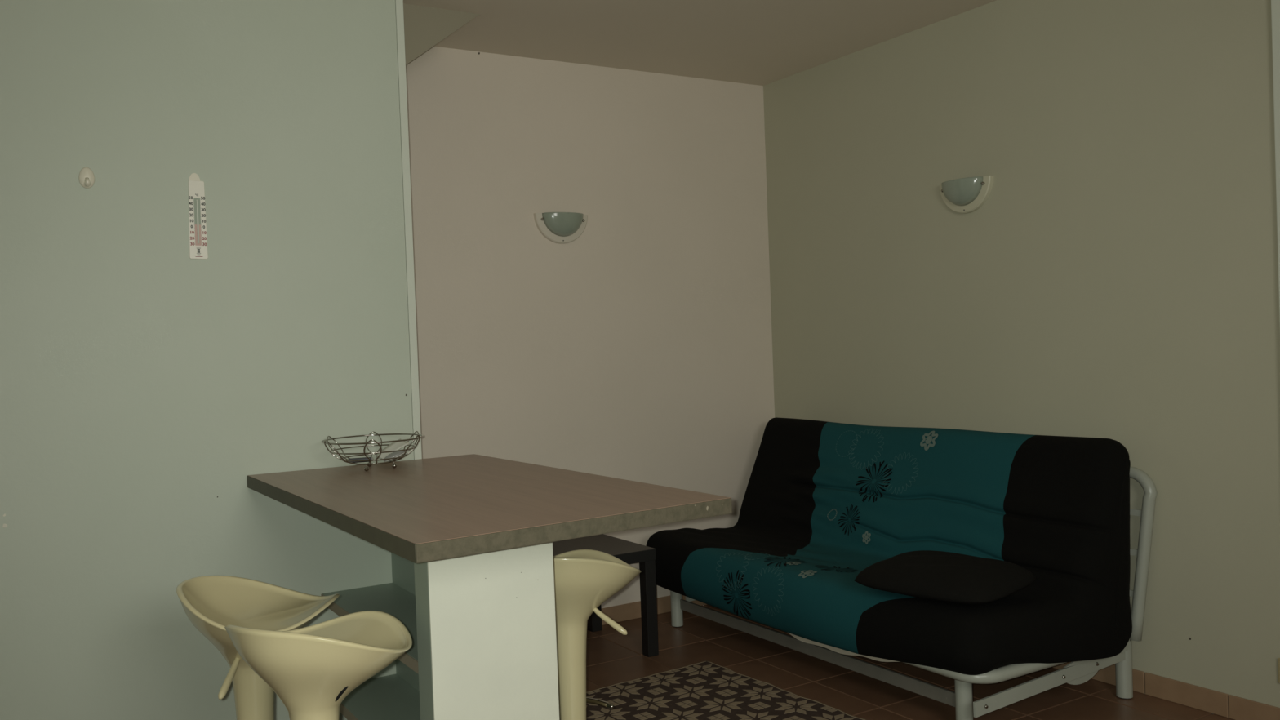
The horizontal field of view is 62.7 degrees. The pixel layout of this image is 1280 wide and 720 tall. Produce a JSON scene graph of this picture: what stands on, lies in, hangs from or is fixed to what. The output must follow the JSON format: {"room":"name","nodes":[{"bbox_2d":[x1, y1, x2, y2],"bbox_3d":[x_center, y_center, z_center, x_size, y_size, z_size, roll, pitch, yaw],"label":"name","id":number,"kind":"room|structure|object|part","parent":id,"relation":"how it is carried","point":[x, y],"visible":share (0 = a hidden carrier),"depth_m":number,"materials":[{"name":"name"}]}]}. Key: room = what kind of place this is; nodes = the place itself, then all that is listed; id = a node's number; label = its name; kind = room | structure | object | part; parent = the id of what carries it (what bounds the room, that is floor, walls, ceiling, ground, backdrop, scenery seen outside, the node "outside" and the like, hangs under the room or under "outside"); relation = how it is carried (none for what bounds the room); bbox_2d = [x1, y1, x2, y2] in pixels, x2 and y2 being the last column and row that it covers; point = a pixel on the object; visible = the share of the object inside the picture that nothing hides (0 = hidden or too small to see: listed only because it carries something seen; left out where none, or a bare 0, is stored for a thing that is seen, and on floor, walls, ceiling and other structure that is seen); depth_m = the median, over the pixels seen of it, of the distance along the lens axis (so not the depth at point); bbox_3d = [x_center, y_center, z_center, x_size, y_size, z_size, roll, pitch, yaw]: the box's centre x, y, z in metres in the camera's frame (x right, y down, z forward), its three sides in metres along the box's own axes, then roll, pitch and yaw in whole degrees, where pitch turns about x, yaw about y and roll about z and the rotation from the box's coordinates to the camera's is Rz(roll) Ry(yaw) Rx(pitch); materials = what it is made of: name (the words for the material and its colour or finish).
{"room":"living room","nodes":[
{"label":"living room","id":0,"kind":"room"},
{"bbox_2d":[0,0,413,719],"bbox_3d":[-2.134,0.038,3.096,2.987,2.626,0.071,-3,1,-31],"label":"wall partition","id":1,"kind":"structure","parent":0,"point":[143,381],"depth_m":3.43,"materials":[{"name":"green paint"}]},
{"bbox_2d":[78,167,94,188],"bbox_3d":[-1.729,-0.573,3.285,0.045,0.067,0.036,-3,1,-31],"label":"wall hook","id":2,"kind":"object","parent":1,"relation":"attached to","point":[86,177],"visible":1,"depth_m":3.29,"materials":[{"name":"beige plastic"}]},
{"bbox_2d":[187,173,208,259],"bbox_3d":[-1.459,-0.475,3.463,0.057,0.283,0.010,-2,1,-31],"label":"thermometer","id":3,"kind":"object","parent":1,"relation":"attached to","point":[197,206],"visible":1,"depth_m":3.46,"materials":[{"name":"white plastic"}]},
{"bbox_2d":[395,0,422,459],"bbox_3d":[-0.848,-0.026,3.883,0.028,2.622,0.074,-3,1,-31],"label":"trim","id":4,"kind":"structure","parent":1,"relation":"attached to","point":[398,3],"depth_m":3.84,"materials":[{"name":"white paint"}]},
{"bbox_2d":[403,0,502,65],"bbox_3d":[-0.666,-1.094,3.411,0.812,0.725,2.104,-3,1,-31],"label":"ceiling","id":5,"kind":"structure","parent":0,"point":[427,23],"depth_m":3.96,"materials":[{"name":"paint"}]},
{"bbox_2d":[405,46,774,608],"bbox_3d":[-1.537,-0.063,4.176,5.380,2.746,0.121,-3,1,-31],"label":"wall","id":6,"kind":"structure","parent":0,"point":[637,347],"depth_m":4.92,"materials":[{"name":"paint"}]},
{"bbox_2d":[533,212,587,244],"bbox_3d":[-0.344,-0.601,4.790,0.268,0.134,0.082,-3,1,-31],"label":"wall lamp","id":7,"kind":"object","parent":6,"relation":"attached to","point":[561,228],"visible":1,"depth_m":4.76,"materials":[{"name":"white glass"}]},
{"bbox_3d":[-0.339,-0.616,4.780,0.211,0.106,0.059,-3,1,-31],"label":"lamp shade","id":8,"kind":"part","parent":7,"relation":"part of","materials":[{"name":"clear glass"}]},
{"bbox_2d":[586,595,707,628],"bbox_3d":[-0.356,1.212,4.814,2.540,0.078,0.009,-3,1,-31],"label":"baseboard","id":9,"kind":"structure","parent":6,"relation":"attached to","point":[632,611],"depth_m":5.00,"materials":[{"name":"tile"}]},
{"bbox_2d":[433,0,996,85],"bbox_3d":[-0.093,-1.389,1.712,5.380,0.120,5.844,-3,1,-31],"label":"ceiling","id":10,"kind":"structure","parent":0,"point":[760,42],"depth_m":4.43,"materials":[{"name":"paint"}]},
{"bbox_2d":[586,604,1234,719],"bbox_3d":[0.010,1.351,1.759,5.380,0.120,5.844,-3,1,-31],"label":"floor","id":11,"kind":"structure","parent":0,"point":[613,657],"depth_m":4.05,"materials":[{"name":"tile"}]},
{"bbox_2d":[176,575,340,719],"bbox_3d":[-0.990,0.942,2.766,0.412,0.738,0.423,-3,1,-31],"label":"bar stool","id":12,"kind":"object","parent":11,"relation":"on","point":[211,603],"visible":0.73,"depth_m":2.75,"materials":[{"name":"beige plastic"}]},
{"bbox_3d":[-1.030,0.790,2.643,0.018,0.088,0.126,-2,1,4],"label":"lever","id":13,"kind":"part","parent":12,"relation":"part of","materials":[{"name":"beige plastic"}]},
{"bbox_2d":[224,610,412,719],"bbox_3d":[-0.731,0.938,2.430,0.412,0.737,0.421,-3,1,-31],"label":"bar stool","id":14,"kind":"object","parent":11,"relation":"on","point":[312,669],"visible":1,"depth_m":2.31,"materials":[{"name":"beige plastic"}]},
{"bbox_2d":[320,542,559,719],"bbox_3d":[-0.680,0.853,3.152,0.366,0.878,1.342,-3,1,-31],"label":"counter base","id":15,"kind":"object","parent":11,"relation":"on","point":[482,627],"visible":0.64,"depth_m":2.59,"materials":[{"name":"grey paint"}]},
{"bbox_3d":[-0.681,0.826,3.212,0.252,0.034,1.238,-3,1,-31],"label":"shelf","id":16,"kind":"part","parent":15,"relation":"part of","materials":[{"name":"grey paint"}]},
{"bbox_3d":[-0.668,1.158,3.218,0.252,0.034,1.238,-3,1,-31],"label":"shelf","id":17,"kind":"part","parent":15,"relation":"part of","materials":[{"name":"grey paint"}]},
{"bbox_3d":[-0.562,0.846,3.285,0.025,0.878,1.238,-3,1,-31],"label":"panel","id":18,"kind":"part","parent":15,"relation":"part of","materials":[{"name":"grey paint"}]},
{"bbox_2d":[246,453,732,563],"bbox_3d":[-0.536,0.388,3.077,0.861,0.041,1.621,-3,1,-31],"label":"countertop","id":19,"kind":"structure","parent":15,"relation":"on","point":[421,510],"depth_m":2.70,"materials":[{"name":"brown laminate"}]},
{"bbox_2d":[320,431,423,471],"bbox_3d":[-0.913,0.315,3.599,0.341,0.115,0.351,-2,1,-13],"label":"wire basket","id":20,"kind":"object","parent":19,"relation":"on","point":[369,464],"visible":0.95,"depth_m":3.55,"materials":[{"name":"silver metal"}]},
{"bbox_2d":[347,457,373,462],"bbox_3d":[-0.953,0.341,3.583,0.082,0.015,0.016,-3,1,-21],"label":"bar","id":21,"kind":"object","parent":20,"relation":"in","point":[362,458],"visible":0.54,"depth_m":3.57,"materials":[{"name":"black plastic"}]},
{"bbox_2d":[376,438,408,458],"bbox_3d":[-0.858,0.309,3.651,0.100,0.059,0.082,-3,1,-39],"label":"folded paper","id":22,"kind":"object","parent":20,"relation":"in","point":[395,446],"visible":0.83,"depth_m":3.65,"materials":[{"name":"white paper"}]},
{"bbox_2d":[383,450,404,462],"bbox_3d":[-0.838,0.327,3.591,0.076,0.038,0.044,-3,1,-25],"label":"dome","id":23,"kind":"object","parent":20,"relation":"in","point":[396,454],"visible":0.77,"depth_m":3.58,"materials":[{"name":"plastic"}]},
{"bbox_2d":[552,533,658,657],"bbox_3d":[-0.297,1.030,4.507,0.540,0.450,0.540,-3,1,-31],"label":"side table","id":24,"kind":"object","parent":11,"relation":"on","point":[630,553],"visible":0.47,"depth_m":4.42,"materials":[{"name":"black paint"}]},
{"bbox_3d":[-0.216,1.045,4.841,0.050,0.402,0.050,-3,1,-31],"label":"leg","id":25,"kind":"part","parent":24,"relation":"part of","materials":[{"name":"black paint"}]},
{"bbox_3d":[0.037,1.042,4.427,0.050,0.402,0.050,-3,1,-31],"label":"leg","id":26,"kind":"part","parent":24,"relation":"part of","materials":[{"name":"black paint"}]},
{"bbox_2d":[586,660,866,719],"bbox_3d":[0.277,1.250,3.287,1.150,0.009,1.675,-3,1,-34],"label":"patterned rug","id":27,"kind":"object","parent":11,"relation":"on","point":[705,690],"visible":0.85,"depth_m":3.83,"materials":[{"name":"fabric"}]},
{"bbox_2d":[553,549,641,719],"bbox_3d":[-0.201,0.907,3.153,0.412,0.717,0.411,-3,1,-31],"label":"bar stool","id":28,"kind":"object","parent":27,"relation":"on","point":[584,579],"visible":0.71,"depth_m":3.07,"materials":[{"name":"beige plastic"}]},
{"bbox_3d":[-0.098,0.760,3.085,0.126,0.088,0.018,-2,1,18],"label":"lever","id":29,"kind":"part","parent":28,"relation":"part of","materials":[{"name":"beige plastic"}]},
{"bbox_2d":[645,417,1157,719],"bbox_3d":[0.906,0.752,4.254,0.929,0.923,1.981,-3,1,-31],"label":"futon sofa","id":30,"kind":"object","parent":11,"relation":"on","point":[824,503],"visible":0.96,"depth_m":3.86,"materials":[{"name":"black fabric"}]},
{"bbox_3d":[0.169,1.117,4.859,0.055,0.221,0.055,-3,1,-31],"label":"leg","id":31,"kind":"part","parent":30,"relation":"part of","materials":[{"name":"white metal"}]},
{"bbox_2d":[716,552,751,590],"bbox_3d":[0.402,0.869,4.308,0.099,0.139,0.201,-3,1,-31],"label":"print","id":32,"kind":"object","parent":30,"relation":"attached to","point":[733,569],"depth_m":4.29,"materials":[{"name":"teal"}]},
{"bbox_2d":[721,569,751,619],"bbox_3d":[0.401,0.948,4.252,0.034,0.200,0.190,-3,1,-31],"label":"print","id":33,"kind":"object","parent":30,"relation":"attached to","point":[736,584],"depth_m":4.25,"materials":[{"name":"black fabric"}]},
{"bbox_2d":[752,566,783,615],"bbox_3d":[0.512,0.897,4.077,0.051,0.180,0.197,-3,1,-31],"label":"print","id":34,"kind":"object","parent":30,"relation":"attached to","point":[767,581],"depth_m":4.08,"materials":[{"name":"teal fabric"}]},
{"bbox_2d":[764,556,804,566],"bbox_3d":[0.577,0.798,4.165,0.167,0.013,0.169,-3,1,-31],"label":"print","id":35,"kind":"object","parent":30,"relation":"attached to","point":[768,561],"depth_m":4.15,"materials":[{"name":"black"}]},
{"bbox_2d":[786,561,799,564],"bbox_3d":[0.600,0.793,4.102,0.057,0.002,0.059,-3,1,-31],"label":"print","id":36,"kind":"object","parent":30,"relation":"on","point":[788,562],"depth_m":4.10,"materials":[{"name":"grey fabric"}]},
{"bbox_2d":[798,569,817,577],"bbox_3d":[0.632,0.806,3.953,0.064,0.016,0.073,-3,1,-31],"label":"print","id":37,"kind":"object","parent":30,"relation":"attached to","point":[802,573],"depth_m":3.95,"materials":[{"name":"grey fabric"}]},
{"bbox_3d":[0.622,1.122,4.134,0.012,0.046,1.665,-3,1,-31],"label":"rail","id":38,"kind":"part","parent":30,"relation":"part of","materials":[{"name":"grey metal"}]},
{"bbox_2d":[814,564,856,572],"bbox_3d":[0.754,0.802,4.037,0.169,0.021,0.173,-3,1,-31],"label":"print","id":39,"kind":"object","parent":30,"relation":"attached to","point":[821,568],"depth_m":4.04,"materials":[{"name":"black"}]},
{"bbox_2d":[838,504,859,535],"bbox_3d":[0.893,0.680,4.475,0.049,0.124,0.130,-3,1,-31],"label":"print","id":40,"kind":"object","parent":30,"relation":"attached to","point":[848,514],"depth_m":4.48,"materials":[{"name":"black fabric"}]},
{"bbox_2d":[848,430,884,469],"bbox_3d":[0.986,0.386,4.567,0.098,0.170,0.201,-3,1,-31],"label":"print","id":41,"kind":"object","parent":30,"relation":"attached to","point":[866,447],"depth_m":4.56,"materials":[{"name":"teal fabric"}]},
{"bbox_2d":[862,531,871,544],"bbox_3d":[0.940,0.736,4.352,0.014,0.052,0.053,-3,1,-31],"label":"print","id":42,"kind":"object","parent":30,"relation":"attached to","point":[866,535],"depth_m":4.35,"materials":[{"name":"grey fabric"}]},
{"bbox_2d":[855,460,893,502],"bbox_3d":[0.988,0.513,4.442,0.090,0.172,0.191,-3,1,-31],"label":"print","id":43,"kind":"object","parent":30,"relation":"attached to","point":[873,478],"depth_m":4.44,"materials":[{"name":"black fabric"}]},
{"bbox_2d":[884,453,918,494],"bbox_3d":[1.076,0.468,4.336,0.081,0.165,0.185,-3,1,-31],"label":"print","id":44,"kind":"object","parent":30,"relation":"attached to","point":[900,469],"depth_m":4.34,"materials":[{"name":"teal fabric"}]},
{"bbox_2d":[920,431,937,450],"bbox_3d":[1.182,0.329,4.283,0.051,0.078,0.083,-3,1,-31],"label":"print","id":45,"kind":"object","parent":30,"relation":"attached to","point":[928,439],"depth_m":4.28,"materials":[{"name":"grey"}]},
{"bbox_2d":[854,550,1035,604],"bbox_3d":[1.028,0.726,3.555,0.412,0.107,0.522,-3,1,-44],"label":"cushion","id":46,"kind":"object","parent":30,"relation":"on","point":[939,575],"visible":1,"depth_m":3.43,"materials":[{"name":"black fabric"}]},
{"bbox_3d":[1.056,1.108,3.424,0.055,0.221,0.055,-3,1,-31],"label":"leg","id":47,"kind":"part","parent":30,"relation":"part of","materials":[{"name":"white metal"}]},
{"bbox_3d":[0.885,0.983,4.246,0.787,0.043,1.911,-3,1,-31],"label":"seat frame","id":48,"kind":"part","parent":30,"relation":"part of","materials":[{"name":"white metal"}]},
{"bbox_3d":[1.509,1.071,3.584,0.187,0.064,0.004,-3,1,-31],"label":"hinge plate","id":49,"kind":"part","parent":30,"relation":"part of","materials":[{"name":"white metal"}]},
{"bbox_3d":[1.712,1.089,3.716,0.055,0.201,0.055,-3,1,-31],"label":"leg","id":50,"kind":"part","parent":30,"relation":"part of","materials":[{"name":"white metal"}]},
{"bbox_3d":[1.272,0.684,4.460,0.081,0.606,1.951,-3,1,-31],"label":"frame","id":51,"kind":"part","parent":30,"relation":"part of","materials":[{"name":"white metal"}]},
{"bbox_2d":[763,0,1279,718],"bbox_3d":[2.229,-0.185,3.054,0.121,2.746,5.724,-3,1,-31],"label":"wall","id":52,"kind":"structure","parent":0,"point":[1116,277],"depth_m":3.89,"materials":[{"name":"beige paint"}]},
{"bbox_2d":[939,175,993,213],"bbox_3d":[1.318,-0.671,4.312,0.082,0.134,0.268,-3,1,-31],"label":"wall lamp","id":53,"kind":"object","parent":52,"relation":"attached to","point":[969,194],"visible":1,"depth_m":4.27,"materials":[{"name":"white glass"}]},
{"bbox_3d":[1.308,-0.685,4.306,0.059,0.106,0.211,-3,1,-31],"label":"lamp shade","id":54,"kind":"part","parent":53,"relation":"part of","materials":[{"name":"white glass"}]},
{"bbox_2d":[1051,662,1279,719],"bbox_3d":[1.392,1.154,4.404,0.009,0.078,2.529,-3,1,-31],"label":"baseboard","id":55,"kind":"structure","parent":52,"relation":"attached to","point":[1209,700],"depth_m":3.58,"materials":[{"name":"tile"}]},
{"bbox_2d":[1271,0,1279,319],"bbox_3d":[2.236,-0.113,2.867,0.067,2.600,0.957,-3,1,-31],"label":"door","id":56,"kind":"structure","parent":52,"relation":"in","point":[1275,4],"depth_m":3.26,"materials":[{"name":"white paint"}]},
{"bbox_2d":[1277,657,1279,683],"bbox_3d":[2.052,0.987,3.309,0.011,0.080,0.080,-3,1,-31],"label":"wall socket","id":57,"kind":"object","parent":52,"relation":"attached to","point":[1278,659],"visible":1,"depth_m":3.34,"materials":[{"name":"beige plastic"}]}
]}

